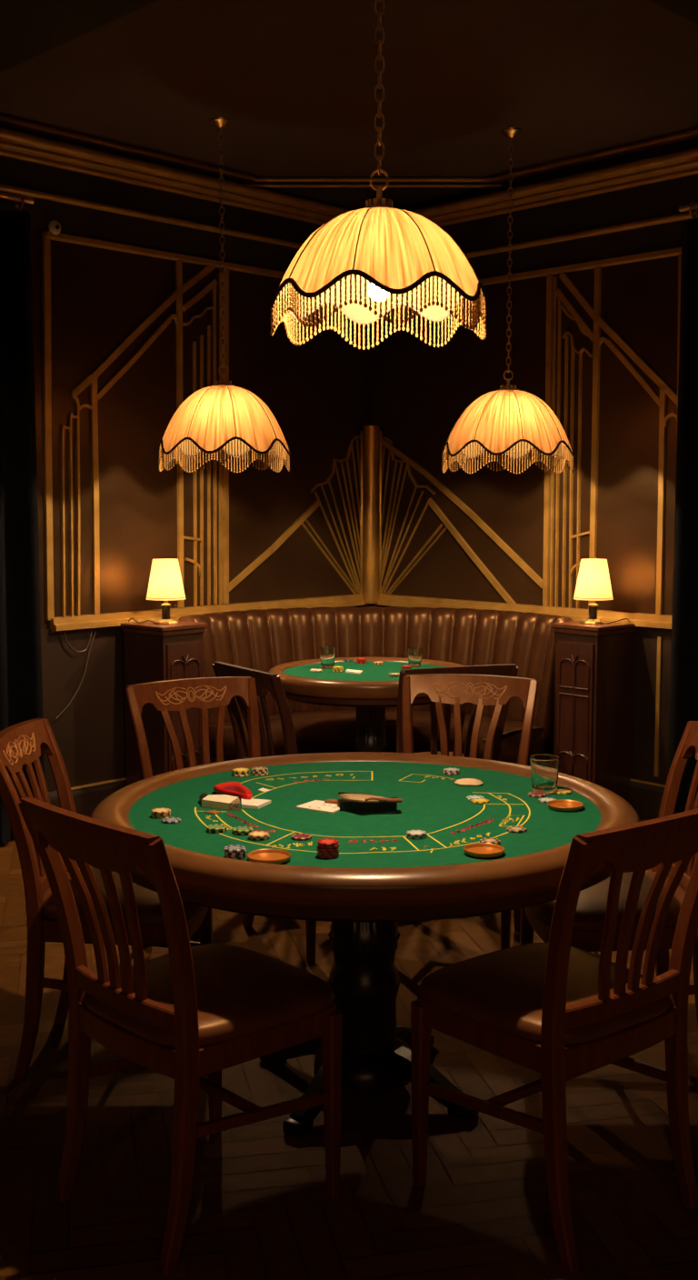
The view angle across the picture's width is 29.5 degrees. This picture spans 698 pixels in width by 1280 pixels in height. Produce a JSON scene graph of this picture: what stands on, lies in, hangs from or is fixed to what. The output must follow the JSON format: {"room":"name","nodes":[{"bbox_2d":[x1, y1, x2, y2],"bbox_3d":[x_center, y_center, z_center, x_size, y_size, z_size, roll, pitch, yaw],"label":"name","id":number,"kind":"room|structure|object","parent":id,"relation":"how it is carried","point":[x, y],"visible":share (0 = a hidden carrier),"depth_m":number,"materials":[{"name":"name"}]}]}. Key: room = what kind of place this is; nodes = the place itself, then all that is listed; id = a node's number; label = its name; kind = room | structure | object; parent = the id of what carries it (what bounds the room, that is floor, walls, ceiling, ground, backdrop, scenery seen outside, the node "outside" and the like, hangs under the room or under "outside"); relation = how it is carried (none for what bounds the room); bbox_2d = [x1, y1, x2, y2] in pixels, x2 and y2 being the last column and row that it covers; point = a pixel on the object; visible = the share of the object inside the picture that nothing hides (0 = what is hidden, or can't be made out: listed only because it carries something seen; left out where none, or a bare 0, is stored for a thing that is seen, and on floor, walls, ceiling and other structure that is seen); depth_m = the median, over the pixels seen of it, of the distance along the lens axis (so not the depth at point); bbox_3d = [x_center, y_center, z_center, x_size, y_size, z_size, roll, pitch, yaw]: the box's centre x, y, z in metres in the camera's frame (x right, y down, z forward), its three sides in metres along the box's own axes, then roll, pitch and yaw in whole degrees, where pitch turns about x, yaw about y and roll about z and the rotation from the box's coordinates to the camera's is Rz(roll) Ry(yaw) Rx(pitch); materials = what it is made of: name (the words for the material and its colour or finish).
{"room":"games hall","nodes":[
{"label":"games hall","id":0,"kind":"room"},
{"bbox_2d":[30,226,370,629],"bbox_3d":[-1.791,-0.666,5.793,0.120,3.210,5.699,6,8,43],"label":"wall","id":1,"kind":"structure","parent":0,"point":[317,391],"depth_m":6.67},
{"bbox_2d":[48,220,60,234],"bbox_3d":[-1.332,-1.874,6.028,0.036,0.064,0.064,6,8,43],"label":"boss","id":2,"kind":"object","parent":1,"relation":"attached to","point":[54,226],"visible":1,"depth_m":6.02,"materials":[{"name":"wood"}]},
{"bbox_2d":[10,780,126,839],"bbox_3d":[-1.781,0.848,5.853,0.030,0.185,5.569,6,8,43],"label":"baseboard","id":3,"kind":"structure","parent":1,"relation":"attached to","point":[86,799],"depth_m":6.40,"materials":[{"name":"wood"}]},
{"bbox_2d":[55,630,96,719],"bbox_3d":[-1.294,0.164,6.293,0.007,0.399,0.243,6,8,43],"label":"cable","id":4,"kind":"object","parent":1,"relation":"attached to","point":[62,712],"visible":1,"depth_m":6.32,"materials":[{"name":"brown plastic"}]},
{"bbox_2d":[63,630,92,652],"bbox_3d":[-1.281,0.004,6.281,0.007,0.112,0.166,6,8,43],"label":"cable","id":5,"kind":"object","parent":1,"relation":"hanging from","point":[69,645],"visible":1,"depth_m":6.29,"materials":[{"name":"brown plastic"}]},
{"bbox_2d":[0,0,158,72],"bbox_3d":[-1.167,-1.977,3.920,0.800,0.209,3.500,-6,8,-44],"label":"trim","id":6,"kind":"structure","parent":1,"relation":"attached to","point":[29,29],"depth_m":4.04,"materials":[{"name":"black"}]},
{"bbox_2d":[70,777,126,789],"bbox_3d":[-0.622,0.631,7.070,0.018,0.010,2.184,6,8,43],"label":"trim","id":7,"kind":"structure","parent":1,"relation":"attached to","point":[123,778],"depth_m":6.43,"materials":[{"name":"wood"}]},
{"bbox_2d":[0,114,257,181],"bbox_3d":[-2.065,-2.206,5.200,0.064,0.028,4.699,6,8,43],"label":"trim","id":8,"kind":"structure","parent":1,"relation":"attached to","point":[7,121],"depth_m":6.23,"materials":[{"name":"wood"}]},
{"bbox_2d":[41,232,229,619],"bbox_3d":[-1.013,-1.012,6.495,0.014,1.766,1.152,6,8,43],"label":"relief","id":9,"kind":"object","parent":1,"relation":"attached to","point":[91,379],"visible":0.99,"depth_m":6.43,"materials":[{"name":"gold metal"}]},
{"bbox_2d":[0,183,303,249],"bbox_3d":[-1.775,-1.958,5.551,0.027,0.030,5.569,6,8,43],"label":"trim","id":10,"kind":"structure","parent":1,"relation":"attached to","point":[3,187],"depth_m":6.37,"materials":[{"name":"wood"}]},
{"bbox_2d":[0,124,321,270],"bbox_3d":[-1.777,-2.038,5.566,0.012,0.435,5.599,6,8,43],"label":"trim","id":11,"kind":"structure","parent":1,"relation":"attached to","point":[74,219],"depth_m":6.42,"materials":[{"name":"wood"}]},
{"bbox_2d":[44,230,285,279],"bbox_3d":[-0.629,-1.922,6.808,0.022,0.035,2.184,6,8,43],"label":"trim","id":12,"kind":"structure","parent":1,"relation":"attached to","point":[62,237],"depth_m":6.47,"materials":[{"name":"wood"}]},
{"bbox_2d":[0,127,351,225],"bbox_3d":[-1.760,-2.139,5.504,0.107,0.100,5.549,6,8,43],"label":"trim","id":13,"kind":"structure","parent":1,"relation":"attached to","point":[15,145],"depth_m":6.37,"materials":[{"name":"brown wood"}]},
{"bbox_2d":[40,605,370,791],"bbox_3d":[-1.778,0.466,5.831,0.010,0.950,5.599,6,8,43],"label":"wall panel","id":14,"kind":"object","parent":1,"relation":"attached to","point":[89,735],"depth_m":6.37,"materials":[{"name":"wood"}]},
{"bbox_2d":[50,594,370,632],"bbox_3d":[-0.625,-0.150,6.977,0.052,0.075,2.204,6,8,43],"label":"trim","id":15,"kind":"structure","parent":1,"relation":"attached to","point":[108,620],"depth_m":6.74,"materials":[{"name":"gold metal"}]},
{"bbox_2d":[226,435,360,594],"bbox_3d":[-0.273,-0.667,7.330,0.014,0.957,1.107,6,8,43],"label":"relief","id":16,"kind":"object","parent":1,"relation":"attached to","point":[251,567],"visible":0.98,"depth_m":7.55,"materials":[{"name":"gold metal"}]},
{"bbox_2d":[360,424,382,603],"bbox_3d":[0.128,-0.726,7.681,0.126,1.022,0.100,0,6,0],"label":"wall trim","id":17,"kind":"structure","parent":1,"relation":"attached to","point":[371,446],"depth_m":7.65,"materials":[{"name":"gold metal"}]},
{"bbox_2d":[245,177,501,187],"bbox_3d":[0.128,-2.364,6.856,1.322,0.049,0.024,0,6,0],"label":"trim","id":18,"kind":"structure","parent":1,"relation":"attached to","point":[258,179],"depth_m":6.85,"materials":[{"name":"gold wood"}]},
{"bbox_2d":[245,181,502,209],"bbox_3d":[0.128,-2.403,7.223,1.362,0.054,0.730,0,6,0],"label":"trim","id":19,"kind":"structure","parent":1,"relation":"attached to","point":[353,198],"depth_m":6.98,"materials":[{"name":"wood"}]},
{"bbox_2d":[0,818,697,1279],"bbox_3d":[0.128,1.315,2.552,7.638,0.050,10.800,0,6,0],"label":"floor","id":20,"kind":"structure","parent":0,"point":[260,1208],"depth_m":3.09,"materials":[{"name":"brown wood"}]},
{"bbox_2d":[0,718,212,1081],"bbox_3d":[-0.671,0.709,3.697,0.585,0.922,0.508,0,6,3],"label":"dining chair","id":21,"kind":"object","parent":20,"relation":"on","point":[20,743],"visible":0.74,"depth_m":3.53,"materials":[{"name":"brown wood"}]},
{"bbox_2d":[120,620,207,785],"bbox_3d":[-0.897,0.394,6.475,0.327,0.957,0.280,6,8,43],"label":"base cabinet","id":22,"kind":"object","parent":20,"relation":"on","point":[153,652],"visible":0.61,"depth_m":6.36,"materials":[{"name":"brown wood"}]},
{"bbox_2d":[146,559,185,624],"bbox_3d":[-0.883,-0.234,6.396,0.191,0.310,0.191,-2,6,-20],"label":"table lamp","id":23,"kind":"object","parent":22,"relation":"on","point":[165,584],"visible":1,"depth_m":6.33,"materials":[{"name":"fabric"}]},
{"bbox_2d":[160,600,170,606],"bbox_3d":[-0.883,-0.210,6.399,0.048,0.095,0.048,-2,6,-20],"label":"socket","id":24,"kind":"object","parent":23,"relation":"attached to","point":[165,603],"depth_m":6.39,"materials":[{"name":"gold metal"}]},
{"bbox_2d":[18,796,341,1275],"bbox_3d":[-0.352,0.792,2.908,0.585,0.922,0.508,-6,8,-43],"label":"dining chair","id":25,"kind":"object","parent":20,"relation":"on","point":[187,1014],"visible":1,"depth_m":2.79,"materials":[{"name":"brown wood"}]},
{"bbox_2d":[123,676,316,963],"bbox_3d":[-0.428,0.621,4.532,0.508,0.922,0.585,-4,7,-30],"label":"dining chair","id":26,"kind":"object","parent":20,"relation":"on","point":[179,695],"visible":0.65,"depth_m":4.67,"materials":[{"name":"brown wood"}]},
{"bbox_2d":[211,661,297,759],"bbox_3d":[-0.195,0.544,5.259,0.585,0.922,0.508,-4,7,-33],"label":"dining chair","id":27,"kind":"object","parent":20,"relation":"on","point":[265,682],"visible":0.3,"depth_m":5.04,"materials":[{"name":"brown wood"}]},
{"bbox_2d":[90,751,639,1137],"bbox_3d":[0.040,0.801,3.483,1.399,0.776,1.399,-4,7,-32],"label":"table","id":28,"kind":"object","parent":20,"relation":"on","point":[380,877],"visible":0.8,"depth_m":3.30,"materials":[{"name":"green fabric"}]},
{"bbox_2d":[150,814,170,818],"bbox_3d":[-0.473,0.441,3.338,0.048,0.006,0.048,-4,7,-33],"label":"chip","id":29,"kind":"object","parent":28,"relation":"on","point":[152,815],"visible":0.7,"depth_m":3.32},
{"bbox_2d":[151,811,170,816],"bbox_3d":[-0.472,0.435,3.337,0.048,0.006,0.048,-2,6,-19],"label":"chip","id":30,"kind":"object","parent":29,"relation":"on","point":[168,814],"visible":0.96,"depth_m":3.32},
{"bbox_2d":[151,808,170,814],"bbox_3d":[-0.472,0.430,3.335,0.048,0.006,0.048,2,6,19],"label":"chip","id":31,"kind":"object","parent":30,"relation":"on","point":[159,811],"visible":1,"depth_m":3.32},
{"bbox_2d":[161,817,180,823],"bbox_3d":[-0.439,0.447,3.284,0.048,0.006,0.048,0,6,-4],"label":"chip","id":32,"kind":"object","parent":28,"relation":"on","point":[168,820],"visible":1,"depth_m":3.27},
{"bbox_2d":[203,810,221,814],"bbox_3d":[-0.347,0.438,3.381,0.038,0.002,0.027,5,8,38],"label":"marker","id":33,"kind":"object","parent":28,"relation":"on","point":[214,812],"visible":1,"depth_m":3.38,"materials":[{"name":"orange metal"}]},
{"bbox_2d":[206,829,226,833],"bbox_3d":[-0.318,0.456,3.190,0.048,0.006,0.048,-2,6,-18],"label":"chip","id":34,"kind":"object","parent":28,"relation":"on","point":[208,831],"visible":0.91,"depth_m":3.17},
{"bbox_2d":[206,824,226,830],"bbox_3d":[-0.318,0.451,3.189,0.048,0.006,0.048,3,7,28],"label":"chip","id":35,"kind":"object","parent":34,"relation":"on","point":[212,827],"visible":1,"depth_m":3.18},
{"bbox_2d":[201,794,239,810],"bbox_3d":[-0.330,0.422,3.449,0.103,0.019,0.101,0,6,0],"label":"box","id":36,"kind":"object","parent":28,"relation":"on","point":[224,802],"visible":1,"depth_m":3.43,"materials":[{"name":"beige paper"}]},
{"bbox_2d":[213,781,252,800],"bbox_3d":[-0.311,0.409,3.562,0.081,0.022,0.179,-2,6,-21],"label":"pouch","id":37,"kind":"object","parent":28,"relation":"on","point":[229,788],"visible":0.94,"depth_m":3.57,"materials":[{"name":"fabric"}]},
{"bbox_2d":[224,855,246,859],"bbox_3d":[-0.254,0.481,2.955,0.048,0.006,0.048,4,7,31],"label":"chip","id":38,"kind":"object","parent":28,"relation":"on","point":[245,856],"visible":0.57,"depth_m":2.94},
{"bbox_2d":[224,851,246,857],"bbox_3d":[-0.253,0.475,2.955,0.048,0.006,0.048,6,8,44],"label":"chip","id":39,"kind":"object","parent":38,"relation":"on","point":[245,854],"visible":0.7,"depth_m":2.94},
{"bbox_2d":[224,850,246,855],"bbox_3d":[-0.254,0.470,2.954,0.048,0.006,0.048,-1,6,-8],"label":"chip","id":40,"kind":"object","parent":39,"relation":"on","point":[245,851],"visible":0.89,"depth_m":2.93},
{"bbox_2d":[223,844,245,852],"bbox_3d":[-0.254,0.464,2.952,0.048,0.006,0.048,-4,7,-36],"label":"chip","id":41,"kind":"object","parent":40,"relation":"on","point":[234,848],"visible":1,"depth_m":2.94,"materials":[{"name":"plastic"}]},
{"bbox_2d":[232,773,249,777],"bbox_3d":[-0.312,0.388,3.837,0.048,0.006,0.048,0,6,2],"label":"chip","id":42,"kind":"object","parent":28,"relation":"on","point":[247,775],"visible":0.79,"depth_m":3.81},
{"bbox_2d":[232,771,249,774],"bbox_3d":[-0.313,0.382,3.838,0.048,0.006,0.048,4,7,36],"label":"chip","id":43,"kind":"object","parent":42,"relation":"on","point":[234,773],"visible":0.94,"depth_m":3.82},
{"bbox_2d":[232,768,249,772],"bbox_3d":[-0.312,0.377,3.836,0.048,0.006,0.048,-3,7,-29],"label":"chip","id":44,"kind":"object","parent":43,"relation":"on","point":[235,770],"visible":1,"depth_m":3.82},
{"bbox_2d":[231,830,250,835],"bbox_3d":[-0.255,0.458,3.172,0.048,0.006,0.048,-2,6,-16],"label":"chip","id":45,"kind":"object","parent":28,"relation":"on","point":[233,832],"visible":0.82,"depth_m":3.15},
{"bbox_2d":[232,826,253,833],"bbox_3d":[-0.253,0.453,3.170,0.048,0.006,0.048,-5,8,-39],"label":"chip","id":46,"kind":"object","parent":45,"relation":"on","point":[238,829],"visible":1,"depth_m":3.16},
{"bbox_2d":[241,798,271,809],"bbox_3d":[-0.256,0.426,3.462,0.085,0.008,0.074,2,6,18],"label":"deck","id":47,"kind":"object","parent":28,"relation":"on","point":[255,804],"visible":1,"depth_m":3.45,"materials":[{"name":"white"}]},
{"bbox_2d":[249,835,269,840],"bbox_3d":[-0.210,0.463,3.124,0.048,0.006,0.048,5,8,42],"label":"chip","id":48,"kind":"object","parent":28,"relation":"on","point":[267,837],"visible":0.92,"depth_m":3.10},
{"bbox_2d":[248,830,269,838],"bbox_3d":[-0.212,0.458,3.121,0.048,0.006,0.048,-1,6,-12],"label":"chip","id":49,"kind":"object","parent":48,"relation":"on","point":[257,834],"visible":1,"depth_m":3.11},
{"bbox_2d":[251,772,268,775],"bbox_3d":[-0.258,0.387,3.852,0.048,0.006,0.048,-1,6,-10],"label":"chip","id":50,"kind":"object","parent":28,"relation":"on","point":[252,773],"visible":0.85,"depth_m":3.83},
{"bbox_2d":[250,770,268,773],"bbox_3d":[-0.259,0.381,3.850,0.048,0.006,0.048,-1,6,-13],"label":"chip","id":51,"kind":"object","parent":50,"relation":"on","point":[253,772],"visible":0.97,"depth_m":3.83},
{"bbox_2d":[250,766,268,771],"bbox_3d":[-0.260,0.375,3.851,0.048,0.006,0.048,0,6,1],"label":"chip","id":52,"kind":"object","parent":51,"relation":"on","point":[259,768],"visible":1,"depth_m":3.84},
{"bbox_2d":[247,849,290,864],"bbox_3d":[-0.177,0.480,2.933,0.098,0.012,0.098,0,6,0],"label":"dish","id":53,"kind":"object","parent":28,"relation":"on","point":[277,856],"visible":0.97,"depth_m":2.94,"materials":[{"name":"orange"}]},
{"bbox_2d":[291,833,311,840],"bbox_3d":[-0.112,0.463,3.123,0.048,0.006,0.048,-2,6,-21],"label":"chip","id":54,"kind":"object","parent":28,"relation":"on","point":[296,836],"visible":1,"depth_m":3.11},
{"bbox_2d":[295,800,339,813],"bbox_3d":[-0.062,0.430,3.438,0.117,0.005,0.101,4,7,34],"label":"playing cards","id":55,"kind":"object","parent":28,"relation":"on","point":[318,805],"visible":0.78,"depth_m":3.42,"materials":[{"name":"white"}]},
{"bbox_2d":[317,853,339,859],"bbox_3d":[-0.047,0.480,2.967,0.048,0.006,0.048,5,8,40],"label":"chip","id":56,"kind":"object","parent":28,"relation":"on","point":[318,855],"visible":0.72,"depth_m":2.95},
{"bbox_2d":[317,850,339,856],"bbox_3d":[-0.047,0.474,2.967,0.048,0.006,0.048,2,6,18],"label":"chip","id":57,"kind":"object","parent":56,"relation":"on","point":[337,853],"visible":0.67,"depth_m":2.95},
{"bbox_2d":[317,849,339,853],"bbox_3d":[-0.047,0.469,2.965,0.048,0.006,0.048,-2,6,-20],"label":"chip","id":58,"kind":"object","parent":57,"relation":"on","point":[337,850],"visible":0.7,"depth_m":2.94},
{"bbox_2d":[316,845,338,851],"bbox_3d":[-0.048,0.463,2.963,0.048,0.006,0.048,4,7,34],"label":"chip","id":59,"kind":"object","parent":58,"relation":"on","point":[317,846],"visible":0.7,"depth_m":2.94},
{"bbox_2d":[318,842,339,849],"bbox_3d":[-0.045,0.457,2.964,0.048,0.006,0.048,-5,8,-38],"label":"chip","id":60,"kind":"object","parent":59,"relation":"on","point":[338,845],"visible":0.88,"depth_m":2.94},
{"bbox_2d":[317,838,338,846],"bbox_3d":[-0.048,0.452,2.964,0.048,0.006,0.048,-5,8,-39],"label":"chip","id":61,"kind":"object","parent":60,"relation":"on","point":[325,842],"visible":1,"depth_m":2.95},
{"bbox_2d":[324,792,402,812],"bbox_3d":[0.036,0.413,3.412,0.199,0.044,0.141,0,6,0],"label":"case","id":62,"kind":"object","parent":28,"relation":"on","point":[352,802],"visible":1,"depth_m":3.39,"materials":[{"name":"black"}]},
{"bbox_2d":[406,834,426,839],"bbox_3d":[0.159,0.462,3.135,0.048,0.006,0.048,-4,7,-34],"label":"chip","id":63,"kind":"object","parent":28,"relation":"on","point":[407,836],"visible":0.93,"depth_m":3.12,"materials":[{"name":"grey plastic"}]},
{"bbox_2d":[406,830,426,837],"bbox_3d":[0.159,0.457,3.135,0.048,0.006,0.048,5,8,38],"label":"chip","id":64,"kind":"object","parent":63,"relation":"on","point":[411,833],"visible":1,"depth_m":3.13,"materials":[{"name":"white plastic"}]},
{"bbox_2d":[443,770,459,774],"bbox_3d":[0.298,0.385,3.865,0.048,0.006,0.048,-4,7,-33],"label":"chip","id":65,"kind":"object","parent":28,"relation":"on","point":[445,773],"visible":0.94,"depth_m":3.84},
{"bbox_2d":[443,767,459,772],"bbox_3d":[0.300,0.379,3.866,0.048,0.006,0.048,0,6,1],"label":"chip","id":66,"kind":"object","parent":65,"relation":"on","point":[450,769],"visible":1,"depth_m":3.85,"materials":[{"name":"white plastic"}]},
{"bbox_2d":[454,778,482,786],"bbox_3d":[0.335,0.396,3.714,0.081,0.016,0.056,0,6,0],"label":"coaster","id":67,"kind":"object","parent":28,"relation":"on","point":[465,782],"visible":1,"depth_m":3.70,"materials":[{"name":"beige fabric"}]},
{"bbox_2d":[466,795,484,800],"bbox_3d":[0.336,0.421,3.530,0.048,0.006,0.048,0,6,-4],"label":"chip","id":68,"kind":"object","parent":28,"relation":"on","point":[469,797],"visible":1,"depth_m":3.52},
{"bbox_2d":[470,798,489,804],"bbox_3d":[0.345,0.424,3.495,0.048,0.006,0.048,-4,7,-30],"label":"chip","id":69,"kind":"object","parent":28,"relation":"on","point":[482,801],"visible":1,"depth_m":3.48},
{"bbox_2d":[463,842,504,858],"bbox_3d":[0.304,0.474,2.986,0.093,0.012,0.093,0,6,0],"label":"dish","id":70,"kind":"object","parent":28,"relation":"on","point":[481,850],"visible":1,"depth_m":3.00,"materials":[{"name":"orange"}]},
{"bbox_2d":[506,826,526,832],"bbox_3d":[0.403,0.456,3.194,0.048,0.006,0.048,5,8,40],"label":"chip","id":71,"kind":"object","parent":28,"relation":"on","point":[512,829],"visible":1,"depth_m":3.18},
{"bbox_2d":[528,791,546,797],"bbox_3d":[0.506,0.416,3.573,0.048,0.006,0.048,-2,6,-20],"label":"chip","id":72,"kind":"object","parent":28,"relation":"on","point":[531,794],"visible":1,"depth_m":3.56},
{"bbox_2d":[530,754,559,794],"bbox_3d":[0.532,0.366,3.606,0.081,0.098,0.081,0,6,0],"label":"tumbler","id":73,"kind":"object","parent":28,"relation":"on","point":[545,768],"visible":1,"depth_m":3.58,"materials":[{"name":"clear glass"}]},
{"bbox_2d":[538,797,556,803],"bbox_3d":[0.524,0.423,3.503,0.048,0.006,0.048,2,6,15],"label":"chip","id":74,"kind":"object","parent":28,"relation":"on","point":[545,800],"visible":0.91,"depth_m":3.50,"materials":[{"name":"white plastic"}]},
{"bbox_2d":[555,789,571,794],"bbox_3d":[0.581,0.412,3.607,0.048,0.006,0.048,-4,7,-36],"label":"chip","id":75,"kind":"object","parent":28,"relation":"on","point":[558,791],"visible":1,"depth_m":3.59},
{"bbox_2d":[547,799,583,811],"bbox_3d":[0.558,0.428,3.426,0.094,0.012,0.094,0,6,0],"label":"dish","id":76,"kind":"object","parent":28,"relation":"on","point":[561,805],"visible":1,"depth_m":3.43,"materials":[{"name":"orange"}]},
{"label":"chip","id":77,"kind":"object","parent":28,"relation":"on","visible":0},
{"bbox_2d":[480,837,500,844],"bbox_3d":[0.326,0.464,3.061,0.048,0.006,0.048,-5,8,-40],"label":"chip","id":78,"kind":"object","parent":77,"relation":"on","point":[490,840],"visible":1,"depth_m":3.06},
{"bbox_2d":[268,657,463,752],"bbox_3d":[0.100,0.517,6.168,0.949,0.778,0.949,5,8,38],"label":"table","id":79,"kind":"object","parent":20,"relation":"on","point":[371,691],"visible":0.55,"depth_m":5.93,"materials":[{"name":"green fabric"}]},
{"bbox_2d":[320,646,335,669],"bbox_3d":[-0.101,0.083,6.264,0.076,0.100,0.076,0,6,0],"label":"tumbler","id":80,"kind":"object","parent":79,"relation":"on","point":[327,654],"visible":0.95,"depth_m":6.24,"materials":[{"name":"clear glass"}]},
{"bbox_2d":[345,669,362,674],"bbox_3d":[0.026,0.145,6.113,0.133,0.007,0.067,6,8,44],"label":"playing cards","id":81,"kind":"object","parent":79,"relation":"on","point":[351,671],"visible":1,"depth_m":6.09,"materials":[{"name":"white"}]},
{"bbox_2d":[407,647,422,667],"bbox_3d":[0.315,0.081,6.333,0.074,0.088,0.074,0,6,0],"label":"tumbler","id":82,"kind":"object","parent":79,"relation":"on","point":[415,654],"visible":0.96,"depth_m":6.31,"materials":[{"name":"clear glass"}]},
{"bbox_2d":[178,606,572,766],"bbox_3d":[0.129,0.355,6.717,1.972,0.985,1.014,0,6,0],"label":"banquette","id":83,"kind":"object","parent":20,"relation":"on","point":[257,639],"visible":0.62,"depth_m":6.78,"materials":[{"name":"leather"}]},
{"bbox_2d":[396,663,519,760],"bbox_3d":[0.333,0.533,5.369,0.508,0.922,0.585,-2,6,-21],"label":"dining chair","id":84,"kind":"object","parent":20,"relation":"on","point":[505,670],"visible":0.17,"depth_m":5.14,"materials":[{"name":"brown wood"}]},
{"bbox_2d":[401,673,538,949],"bbox_3d":[0.368,0.612,4.619,0.508,0.922,0.585,2,6,15],"label":"dining chair","id":85,"kind":"object","parent":20,"relation":"on","point":[456,689],"visible":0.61,"depth_m":4.79,"materials":[{"name":"brown wood"}]},
{"bbox_2d":[410,808,697,1272],"bbox_3d":[0.472,0.791,2.917,0.508,0.922,0.585,-5,8,-38],"label":"dining chair","id":86,"kind":"object","parent":20,"relation":"on","point":[560,1011],"visible":1,"depth_m":2.78,"materials":[{"name":"brown wood"}]},
{"bbox_2d":[551,620,637,805],"bbox_3d":[1.192,0.394,6.475,0.327,0.957,0.280,-6,8,-43],"label":"base cabinet","id":87,"kind":"object","parent":20,"relation":"on","point":[595,682],"visible":0.91,"depth_m":6.37,"materials":[{"name":"brown wood"}]},
{"bbox_2d":[573,559,613,624],"bbox_3d":[1.178,-0.234,6.396,0.191,0.310,0.191,0,6,0],"label":"table lamp","id":88,"kind":"object","parent":87,"relation":"on","point":[594,584],"visible":1,"depth_m":6.33,"materials":[{"name":"fabric"}]},
{"bbox_2d":[588,600,598,606],"bbox_3d":[1.178,-0.210,6.399,0.048,0.095,0.048,0,6,0],"label":"socket","id":89,"kind":"object","parent":88,"relation":"attached to","point":[593,603],"depth_m":6.39,"materials":[{"name":"gold metal"}]},
{"bbox_2d":[520,720,697,1026],"bbox_3d":[0.766,0.713,3.661,0.585,0.922,0.508,0,6,-3],"label":"dining chair","id":90,"kind":"object","parent":20,"relation":"on","point":[591,909],"visible":0.35,"depth_m":3.56,"materials":[{"name":"brown wood"}]},
{"bbox_2d":[0,0,697,177],"bbox_3d":[0.128,-1.952,2.207,7.638,0.100,10.800,0,6,0],"label":"ceiling","id":91,"kind":"structure","parent":0,"point":[295,81],"depth_m":5.30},
{"bbox_2d":[157,117,290,473],"bbox_3d":[-0.563,-1.521,5.913,0.581,1.535,0.581,3,7,29],"label":"pendant lamp","id":92,"kind":"object","parent":91,"relation":"hanging from","point":[228,417],"visible":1,"depth_m":5.80,"materials":[{"name":"fabric"}]},
{"bbox_2d":[269,0,488,349],"bbox_3d":[0.069,-1.338,2.996,0.489,1.287,0.489,2,6,16],"label":"pendant lamp","id":93,"kind":"object","parent":91,"relation":"hanging from","point":[368,262],"visible":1,"depth_m":2.91,"materials":[{"name":"fabric"}]},
{"bbox_2d":[441,127,574,474],"bbox_3d":[0.733,-1.538,6.072,0.600,1.535,0.600,0,6,0],"label":"pendant lamp","id":94,"kind":"object","parent":91,"relation":"hanging from","point":[508,420],"visible":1,"depth_m":5.96,"materials":[{"name":"fabric"}]},
{"bbox_2d":[370,240,681,615],"bbox_3d":[2.047,-0.666,5.793,0.120,3.210,5.699,-6,8,-43],"label":"wall","id":95,"kind":"structure","parent":0,"point":[420,391],"depth_m":6.85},
{"bbox_2d":[381,436,544,603],"bbox_3d":[0.585,-0.654,7.269,0.014,0.949,1.261,-6,8,-43],"label":"relief","id":96,"kind":"object","parent":95,"relation":"attached to","point":[386,442],"visible":0.97,"depth_m":7.46,"materials":[{"name":"gold metal"}]},
{"bbox_2d":[370,605,671,784],"bbox_3d":[2.034,0.466,5.831,0.010,0.950,5.599,-6,8,-43],"label":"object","id":97,"kind":"structure","parent":95,"relation":"attached to","point":[645,648],"depth_m":6.43,"materials":[{"name":"wood"}]},
{"bbox_2d":[370,593,672,630],"bbox_3d":[0.842,-0.155,7.019,0.052,0.075,2.090,-6,8,-43],"label":"trim","id":98,"kind":"structure","parent":95,"relation":"attached to","point":[641,620],"depth_m":6.88,"materials":[{"name":"wood"}]},
{"bbox_2d":[405,137,697,274],"bbox_3d":[2.033,-2.020,5.568,0.012,0.470,5.599,-6,8,-43],"label":"trim","id":99,"kind":"structure","parent":95,"relation":"attached to","point":[665,198],"depth_m":6.51,"materials":[{"name":"wood"}]},
{"bbox_2d":[409,147,697,227],"bbox_3d":[2.016,-2.111,5.507,0.107,0.100,5.549,-6,8,-43],"label":"trim","id":100,"kind":"structure","parent":95,"relation":"attached to","point":[682,164],"depth_m":6.48,"materials":[{"name":"wood"}]},
{"bbox_2d":[479,247,681,285],"bbox_3d":[0.846,-1.874,6.855,0.022,0.035,2.070,-6,8,-43],"label":"trim","id":101,"kind":"structure","parent":95,"relation":"attached to","point":[673,252],"depth_m":6.51,"materials":[{"name":"wood"}]},
{"bbox_2d":[464,210,697,258],"bbox_3d":[2.031,-1.889,5.559,0.027,0.030,5.569,-6,8,-43],"label":"trim","id":102,"kind":"structure","parent":95,"relation":"attached to","point":[685,215],"depth_m":6.49,"materials":[{"name":"wood"}]},
{"bbox_2d":[490,128,697,181],"bbox_3d":[2.321,-2.206,5.200,0.064,0.028,4.699,-6,8,-43],"label":"trim","id":103,"kind":"structure","parent":95,"relation":"attached to","point":[692,134],"depth_m":6.36,"materials":[{"name":"wood"}]},
{"bbox_2d":[542,253,681,614],"bbox_3d":[1.285,-0.961,6.484,0.014,1.717,0.836,-6,8,-43],"label":"relief","id":104,"kind":"object","parent":95,"relation":"attached to","point":[665,390],"visible":0.86,"depth_m":6.60,"materials":[{"name":"gold metal"}]},
{"bbox_2d":[630,780,664,819],"bbox_3d":[2.037,0.848,5.853,0.030,0.185,5.569,-6,8,-43],"label":"baseboard","id":105,"kind":"structure","parent":95,"relation":"attached to","point":[645,799],"depth_m":6.46,"materials":[{"name":"wood"}]},
{"bbox_2d":[630,779,665,787],"bbox_3d":[0.839,0.626,7.112,0.018,0.010,2.070,-6,8,-43],"label":"trim","id":106,"kind":"structure","parent":95,"relation":"attached to","point":[634,780],"depth_m":6.45,"materials":[{"name":"wood"}]},
{"bbox_2d":[654,636,661,776],"bbox_3d":[1.488,0.322,6.389,0.010,0.680,0.020,-6,8,-43],"label":"trim","id":107,"kind":"structure","parent":95,"relation":"attached to","point":[659,638],"depth_m":6.38,"materials":[{"name":"wood"}]},
{"bbox_2d":[650,0,697,24],"bbox_3d":[1.921,-2.024,4.368,0.800,0.209,2.250,6,8,43],"label":"trim","id":108,"kind":"structure","parent":95,"relation":"attached to","point":[688,9],"depth_m":3.92,"materials":[{"name":"black"}]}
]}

